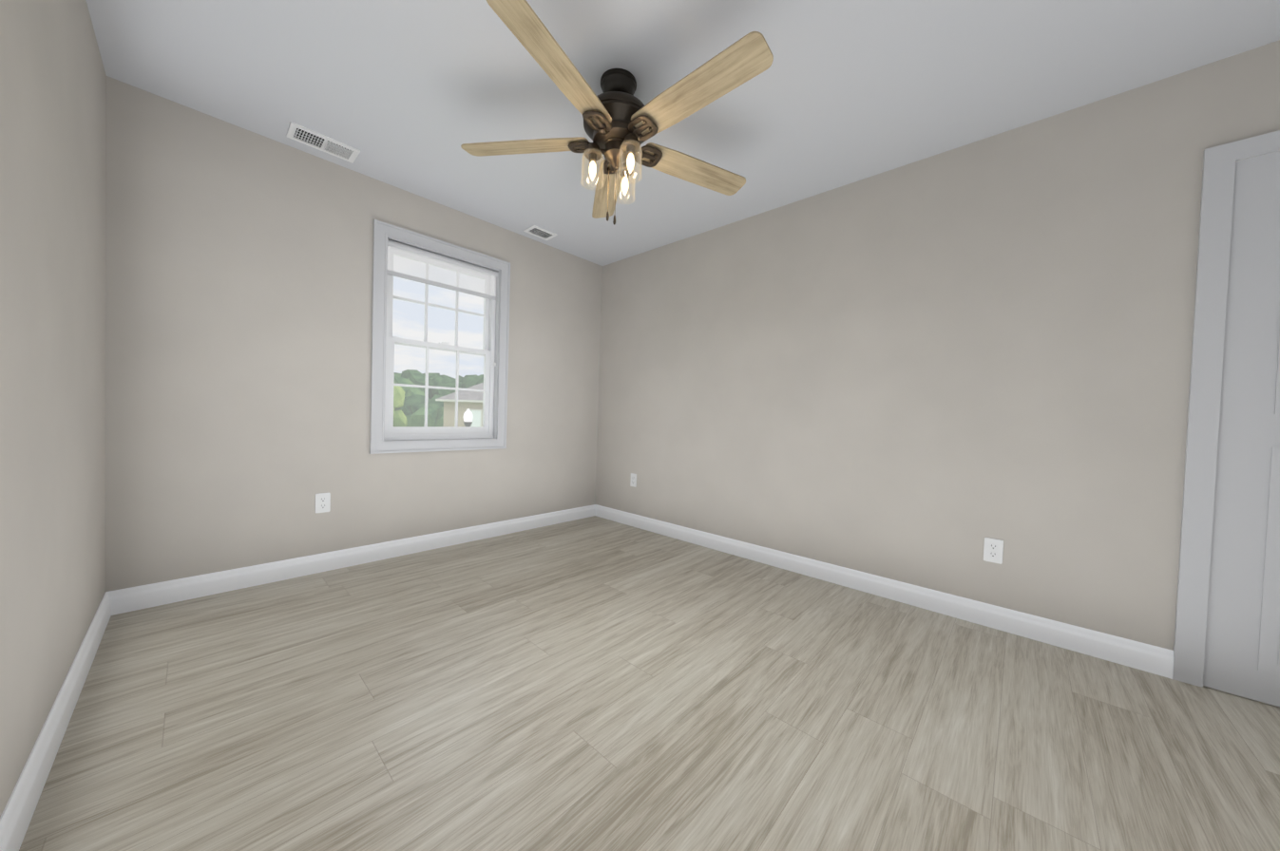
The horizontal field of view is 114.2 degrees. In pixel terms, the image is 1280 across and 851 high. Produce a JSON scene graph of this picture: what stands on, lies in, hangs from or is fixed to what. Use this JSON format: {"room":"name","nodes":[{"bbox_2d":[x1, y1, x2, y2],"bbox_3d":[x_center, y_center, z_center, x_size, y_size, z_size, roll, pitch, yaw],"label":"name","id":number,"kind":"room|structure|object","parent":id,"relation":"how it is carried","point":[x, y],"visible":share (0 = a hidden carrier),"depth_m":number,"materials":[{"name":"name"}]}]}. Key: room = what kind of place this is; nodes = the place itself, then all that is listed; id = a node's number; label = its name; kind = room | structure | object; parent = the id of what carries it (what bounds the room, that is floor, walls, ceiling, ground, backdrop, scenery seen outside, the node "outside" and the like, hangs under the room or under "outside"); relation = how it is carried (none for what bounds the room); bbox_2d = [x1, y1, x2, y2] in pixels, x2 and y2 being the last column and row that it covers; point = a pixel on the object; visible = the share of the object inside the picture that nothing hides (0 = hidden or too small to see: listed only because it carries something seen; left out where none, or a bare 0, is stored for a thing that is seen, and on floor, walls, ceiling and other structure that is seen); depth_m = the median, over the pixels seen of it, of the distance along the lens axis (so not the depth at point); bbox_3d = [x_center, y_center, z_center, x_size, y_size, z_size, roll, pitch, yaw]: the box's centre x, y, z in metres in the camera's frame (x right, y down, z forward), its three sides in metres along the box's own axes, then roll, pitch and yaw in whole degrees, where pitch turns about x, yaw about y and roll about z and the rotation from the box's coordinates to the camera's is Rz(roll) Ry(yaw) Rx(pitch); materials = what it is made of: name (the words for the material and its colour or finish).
{"room":"empty bedroom","nodes":[
{"label":"empty bedroom","id":0,"kind":"room"},
{"bbox_2d":[0,0,106,818],"bbox_3d":[-0.784,-0.257,0.261,4.600,2.440,0.140,3,2,43],"label":"wall","id":1,"kind":"structure","parent":0,"point":[52,288],"depth_m":1.14,"materials":[{"name":"paint"}]},
{"bbox_2d":[0,590,117,850],"bbox_3d":[-0.767,0.907,0.345,4.600,0.110,0.016,3,2,43],"label":"baseboard","id":2,"kind":"structure","parent":1,"relation":"attached to","point":[15,818],"depth_m":1.11,"materials":[{"name":"white wood"}]},
{"bbox_2d":[105,76,602,592],"bbox_3d":[-1.463,-0.341,3.012,0.140,2.440,3.250,3,2,43],"label":"wall","id":3,"kind":"structure","parent":0,"point":[238,298],"depth_m":2.29,"materials":[{"name":"paint"}]},
{"bbox_2d":[315,493,330,513],"bbox_3d":[-1.900,0.464,2.478,0.007,0.117,0.072,3,2,43],"label":"electrical outlet","id":4,"kind":"object","parent":3,"relation":"attached to","point":[322,503],"visible":1,"depth_m":2.48,"materials":[{"name":"white plastic"}]},
{"bbox_2d":[117,504,596,614],"bbox_3d":[-1.442,0.826,2.986,0.016,0.110,2.910,3,2,43],"label":"baseboard","id":5,"kind":"structure","parent":3,"relation":"attached to","point":[148,596],"depth_m":2.46,"materials":[{"name":"white wood"}]},
{"bbox_2d":[369,219,510,454],"bbox_3d":[-1.426,-0.560,3.011,0.149,1.480,0.940,3,2,43],"label":"window","id":6,"kind":"structure","parent":3,"relation":"in","point":[391,241],"depth_m":2.95,"materials":[{"name":"grey plastic"}]},
{"bbox_2d":[19,515,1279,850],"bbox_3d":[0.234,1.018,1.431,4.880,0.100,3.250,3,2,43],"label":"floor","id":7,"kind":"structure","parent":0,"point":[595,683],"depth_m":1.33,"materials":[{"name":"laminate"}]},
{"bbox_2d":[85,0,1279,266],"bbox_3d":[0.312,-1.520,1.373,4.880,0.100,3.250,3,2,43],"label":"ceiling","id":8,"kind":"structure","parent":0,"point":[410,95],"depth_m":1.77,"materials":[{"name":"white paint"}]},
{"bbox_2d":[286,121,360,163],"bbox_3d":[-1.736,-1.547,2.275,0.165,0.013,0.300,3,2,43],"label":"ceiling vent","id":9,"kind":"object","parent":8,"relation":"in","point":[296,132],"visible":1,"depth_m":2.26,"materials":[{"name":"white metal"}]},
{"bbox_2d":[523,225,557,240],"bbox_3d":[-0.797,-1.542,3.317,0.150,0.012,0.220,3,2,43],"label":"ceiling vent","id":10,"kind":"object","parent":8,"relation":"in","point":[539,232],"visible":1,"depth_m":3.31,"materials":[{"name":"white metal"}]},
{"bbox_2d":[460,0,773,225],"bbox_3d":[-0.065,-1.197,1.772,1.305,0.587,1.363,3,2,43],"label":"ceiling fan","id":11,"kind":"object","parent":8,"relation":"hanging from","point":[621,123],"visible":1,"depth_m":1.67,"materials":[{"name":"beige wood"}]},
{"bbox_2d":[595,39,1279,707],"bbox_3d":[1.330,-0.245,2.542,4.600,2.440,0.140,3,2,43],"label":"wall","id":12,"kind":"structure","parent":0,"point":[932,372],"depth_m":2.14,"materials":[{"name":"paint"}]},
{"bbox_2d":[630,473,636,487],"bbox_3d":[-0.059,0.491,3.725,0.072,0.117,0.007,3,2,43],"label":"electrical outlet","id":13,"kind":"object","parent":12,"relation":"attached to","point":[633,482],"visible":1,"depth_m":3.72,"materials":[{"name":"white plastic"}]},
{"bbox_2d":[596,504,1173,679],"bbox_3d":[0.854,0.899,2.871,3.540,0.110,0.016,3,2,43],"label":"baseboard","id":14,"kind":"structure","parent":12,"relation":"attached to","point":[1146,658],"depth_m":2.18,"materials":[{"name":"white wood"}]},
{"bbox_2d":[983,537,1003,564],"bbox_3d":[1.749,0.620,2.048,0.072,0.117,0.007,3,2,43],"label":"electrical outlet","id":15,"kind":"object","parent":12,"relation":"attached to","point":[993,549],"visible":1,"depth_m":2.05,"materials":[{"name":"white plastic"}]},
{"bbox_2d":[1172,130,1279,706],"bbox_3d":[2.503,-0.012,1.299,0.944,2.102,0.086,3,2,43],"label":"closet door","id":16,"kind":"structure","parent":12,"relation":"in","point":[1227,632],"depth_m":1.57,"materials":[{"name":"grey wood"}]},
{"label":"outside","id":17,"kind":"structure","parent":0,"visible":0},
{"bbox_3d":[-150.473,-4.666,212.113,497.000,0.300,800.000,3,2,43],"label":"lawn","id":18,"kind":"structure","parent":17,"visible":0},
{"bbox_2d":[393,369,483,426],"bbox_3d":[-39.381,-1.464,93.523,110.078,26.700,69.020,3,2,43],"label":"trees","id":19,"kind":"object","parent":18,"relation":"on","point":[418,405],"depth_m":49.49,"materials":[{"name":"green plant"}]},
{"bbox_2d":[435,382,483,426],"bbox_3d":[-9.762,-0.433,33.446,9.140,7.935,9.800,2,1,-4],"label":"house","id":20,"kind":"structure","parent":18,"relation":"on","point":[477,400],"depth_m":28.74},
{"bbox_2d":[463,408,473,426],"bbox_3d":[-6.754,1.678,16.152,0.340,4.685,0.340,3,2,43],"label":"street lamp","id":21,"kind":"object","parent":18,"relation":"on","point":[467,413],"depth_m":16.00,"materials":[{"name":"white"}]}
]}

